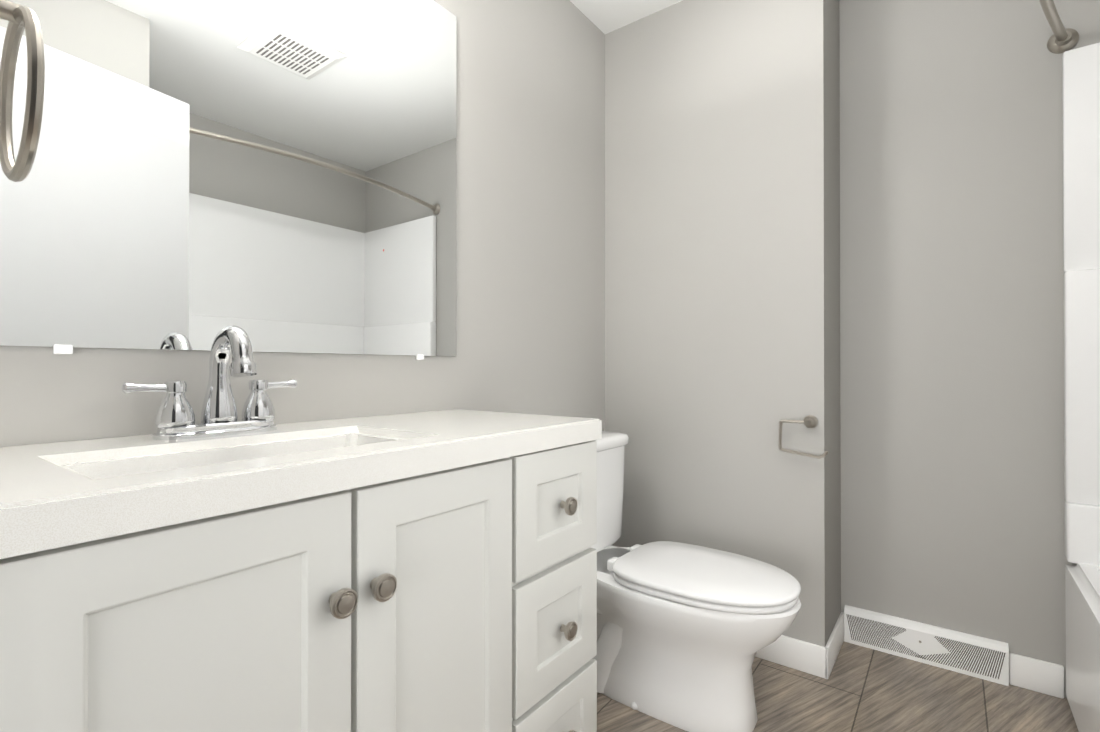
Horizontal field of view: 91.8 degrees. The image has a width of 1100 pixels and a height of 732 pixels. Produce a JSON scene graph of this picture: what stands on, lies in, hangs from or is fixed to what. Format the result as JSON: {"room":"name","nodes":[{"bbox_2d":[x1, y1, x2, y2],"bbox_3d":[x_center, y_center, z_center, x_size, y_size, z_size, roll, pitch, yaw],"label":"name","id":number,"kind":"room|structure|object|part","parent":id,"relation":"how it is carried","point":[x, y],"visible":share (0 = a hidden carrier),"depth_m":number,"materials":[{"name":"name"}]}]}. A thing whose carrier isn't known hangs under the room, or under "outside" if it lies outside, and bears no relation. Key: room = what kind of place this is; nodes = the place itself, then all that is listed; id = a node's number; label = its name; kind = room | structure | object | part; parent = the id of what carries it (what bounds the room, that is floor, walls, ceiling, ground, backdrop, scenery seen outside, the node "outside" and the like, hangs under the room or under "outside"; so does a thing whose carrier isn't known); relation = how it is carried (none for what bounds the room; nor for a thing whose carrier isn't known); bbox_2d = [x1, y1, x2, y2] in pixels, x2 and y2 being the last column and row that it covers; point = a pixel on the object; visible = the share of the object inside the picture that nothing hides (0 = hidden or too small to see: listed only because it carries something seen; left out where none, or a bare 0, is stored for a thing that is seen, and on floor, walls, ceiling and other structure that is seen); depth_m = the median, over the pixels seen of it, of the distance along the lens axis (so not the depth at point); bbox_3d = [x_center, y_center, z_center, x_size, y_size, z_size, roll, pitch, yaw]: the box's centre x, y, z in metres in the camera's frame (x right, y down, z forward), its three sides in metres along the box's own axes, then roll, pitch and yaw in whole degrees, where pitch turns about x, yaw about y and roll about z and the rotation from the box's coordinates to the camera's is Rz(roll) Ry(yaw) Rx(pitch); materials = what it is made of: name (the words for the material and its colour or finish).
{"room":"bathroom","nodes":[
{"label":"bathroom","id":0,"kind":"room"},
{"bbox_2d":[0,0,604,446],"bbox_3d":[-0.282,-0.196,1.659,0.110,2.440,2.440,0,0,37],"label":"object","id":1,"kind":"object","parent":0,"point":[273,175],"depth_m":1.22,"materials":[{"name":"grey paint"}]},
{"bbox_2d":[570,0,682,33],"bbox_3d":[0.475,-1.445,0.749,2.420,0.050,2.990,0,0,37],"label":"ceiling","id":2,"kind":"structure","parent":0,"point":[606,16],"depth_m":2.12,"materials":[{"name":"paint"}]},
{"bbox_2d":[605,0,840,646],"bbox_3d":[0.697,-0.194,2.184,0.840,2.440,0.422,0,0,37],"label":"wall","id":3,"kind":"structure","parent":0,"point":[722,239],"depth_m":1.96,"materials":[{"name":"paint"}]},
{"bbox_2d":[755,635,828,677],"bbox_3d":[0.571,0.976,2.001,0.853,0.100,0.013,0,0,37],"label":"baseboard","id":4,"kind":"structure","parent":3,"relation":"attached to","point":[801,655],"depth_m":1.80,"materials":[{"name":"white wood"}]},
{"bbox_2d":[778,415,828,458],"bbox_3d":[0.846,0.233,1.776,0.154,0.139,0.046,0,0,37],"label":"toilet paper holder","id":5,"kind":"object","parent":3,"relation":"attached to","point":[809,421],"visible":0.98,"depth_m":1.77,"materials":[{"name":"silver metal"}]},
{"bbox_2d":[825,612,843,678],"bbox_3d":[1.004,0.975,1.877,0.013,0.100,0.335,0,0,37],"label":"baseboard","id":6,"kind":"structure","parent":3,"relation":"attached to","point":[835,642],"depth_m":1.84,"materials":[{"name":"white wood"}]},
{"bbox_2d":[597,641,1078,731],"bbox_3d":[0.475,1.045,0.738,2.420,0.050,2.990,0,0,37],"label":"floor","id":7,"kind":"structure","parent":0,"point":[862,689],"depth_m":1.62,"materials":[{"name":"brown tile"}]},
{"bbox_2d":[0,325,601,731],"bbox_3d":[-0.381,0.474,1.012,0.522,1.094,1.050,0,0,37],"label":"bathroom vanity","id":8,"kind":"object","parent":7,"relation":"on","point":[220,567],"visible":1,"depth_m":0.76,"materials":[{"name":"paint"}]},
{"bbox_3d":[-0.398,0.542,0.621,0.018,0.725,0.359,0,0,37],"label":"door","id":9,"kind":"part","parent":8,"relation":"part of","materials":[{"name":"paint"}]},
{"bbox_2d":[0,409,601,558],"bbox_3d":[-0.390,0.175,1.021,0.499,0.098,1.048,0,0,37],"label":"countertop","id":10,"kind":"structure","parent":8,"relation":"on","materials":[{"name":"stone"}]},
{"bbox_2d":[122,325,296,439],"bbox_3d":[-0.581,0.027,0.966,0.156,0.199,0.290,0,0,37],"label":"faucet","id":11,"kind":"object","parent":10,"relation":"on","point":[175,416],"depth_m":0.96,"materials":[{"name":"silver metal"}]},
{"bbox_3d":[-0.286,0.322,0.729,0.030,0.039,0.039,0,0,37],"label":"knob","id":12,"kind":"part","parent":8,"relation":"part of","materials":[{"name":"silver metal"}]},
{"bbox_3d":[-0.247,0.322,0.781,0.030,0.039,0.039,0,0,37],"label":"knob","id":13,"kind":"part","parent":8,"relation":"part of","materials":[{"name":"silver metal"}]},
{"bbox_3d":[-0.182,0.543,0.907,0.018,0.725,0.338,0,0,37],"label":"door","id":14,"kind":"part","parent":8,"relation":"part of","materials":[{"name":"paint"}]},
{"bbox_3d":[0.017,0.303,1.171,0.018,0.247,0.297,0,0,37],"label":"drawer","id":15,"kind":"part","parent":8,"relation":"part of","materials":[{"name":"paint"}]},
{"bbox_3d":[0.017,0.807,1.169,0.018,0.199,0.297,0,0,37],"label":"drawer","id":16,"kind":"part","parent":8,"relation":"part of","materials":[{"name":"paint"}]},
{"bbox_3d":[0.017,0.568,1.170,0.018,0.254,0.297,0,0,37],"label":"drawer","id":17,"kind":"part","parent":8,"relation":"part of","materials":[{"name":"paint"}]},
{"bbox_3d":[0.039,0.574,1.160,0.030,0.039,0.039,0,0,37],"label":"knob","id":18,"kind":"part","parent":8,"relation":"part of","materials":[{"name":"silver metal"}]},
{"bbox_3d":[0.039,0.304,1.161,0.030,0.039,0.039,0,0,37],"label":"knob","id":19,"kind":"part","parent":8,"relation":"part of","materials":[{"name":"silver metal"}]},
{"bbox_2d":[591,431,800,731],"bbox_3d":[0.328,0.635,1.671,0.842,0.779,0.488,0,0,37],"label":"toilet","id":20,"kind":"object","parent":7,"relation":"on","point":[686,632],"visible":0.81,"depth_m":1.51,"materials":[{"name":"white ceramic"}]},
{"bbox_3d":[0.079,0.466,1.860,0.204,0.351,0.466,0,0,37],"label":"tank","id":21,"kind":"part","parent":20,"relation":"part of","materials":[{"name":"white ceramic"}]},
{"bbox_3d":[0.081,0.268,1.859,0.224,0.043,0.488,0,0,37],"label":"tank lid","id":22,"kind":"part","parent":20,"relation":"part of","materials":[{"name":"white ceramic"}]},
{"bbox_3d":[0.457,0.627,1.573,0.504,0.018,0.376,0,0,37],"label":"seat","id":23,"kind":"part","parent":20,"relation":"part of","materials":[{"name":"white plastic"}]},
{"bbox_3d":[0.459,0.604,1.572,0.512,0.024,0.384,0,0,37],"label":"lid","id":24,"kind":"part","parent":20,"relation":"part of","materials":[{"name":"white plastic"}]},
{"bbox_2d":[1062,43,1099,731],"bbox_3d":[1.434,0.028,0.812,0.763,1.985,1.516,0,0,37],"label":"tub","id":25,"kind":"object","parent":7,"relation":"on","point":[1081,188],"visible":0.98,"depth_m":1.59,"materials":[{"name":"white plastic"}]},
{"bbox_2d":[839,0,1099,697],"bbox_3d":[1.720,-0.196,1.614,1.480,2.440,0.100,0,0,37],"label":"wall","id":26,"kind":"structure","parent":0,"point":[951,328],"depth_m":1.81,"materials":[{"name":"paint"}]},
{"bbox_2d":[844,605,1008,685],"bbox_3d":[1.288,0.961,1.855,0.466,0.128,0.026,0,0,37],"label":"air vent","id":27,"kind":"object","parent":26,"relation":"in","point":[987,659],"visible":1,"depth_m":1.83,"materials":[{"name":"white metal"}]},
{"bbox_2d":[1009,653,1063,698],"bbox_3d":[1.531,0.974,1.681,0.128,0.100,0.013,0,0,37],"label":"baseboard","id":28,"kind":"structure","parent":26,"relation":"attached to","point":[1037,675],"depth_m":1.68,"materials":[{"name":"white wood"}]},
{"bbox_2d":[1039,0,1078,53],"bbox_3d":[1.090,-1.008,1.076,0.174,0.072,1.521,0,0,37],"label":"shower rod","id":29,"kind":"object","parent":26,"relation":"attached to","point":[1062,39],"visible":1,"depth_m":1.61,"materials":[{"name":"silver metal"}]},
{"bbox_3d":[-0.760,-0.201,0.567,0.460,2.440,0.120,0,0,37],"label":"wall","id":30,"kind":"structure","parent":0,"visible":0},
{"bbox_2d":[0,0,44,181],"bbox_3d":[-0.579,-0.299,0.549,0.178,0.202,0.067,0,0,37],"label":"towel ring","id":31,"kind":"object","parent":30,"relation":"attached to","point":[19,18],"visible":1,"depth_m":0.55,"materials":[{"name":"silver metal"}]}
]}

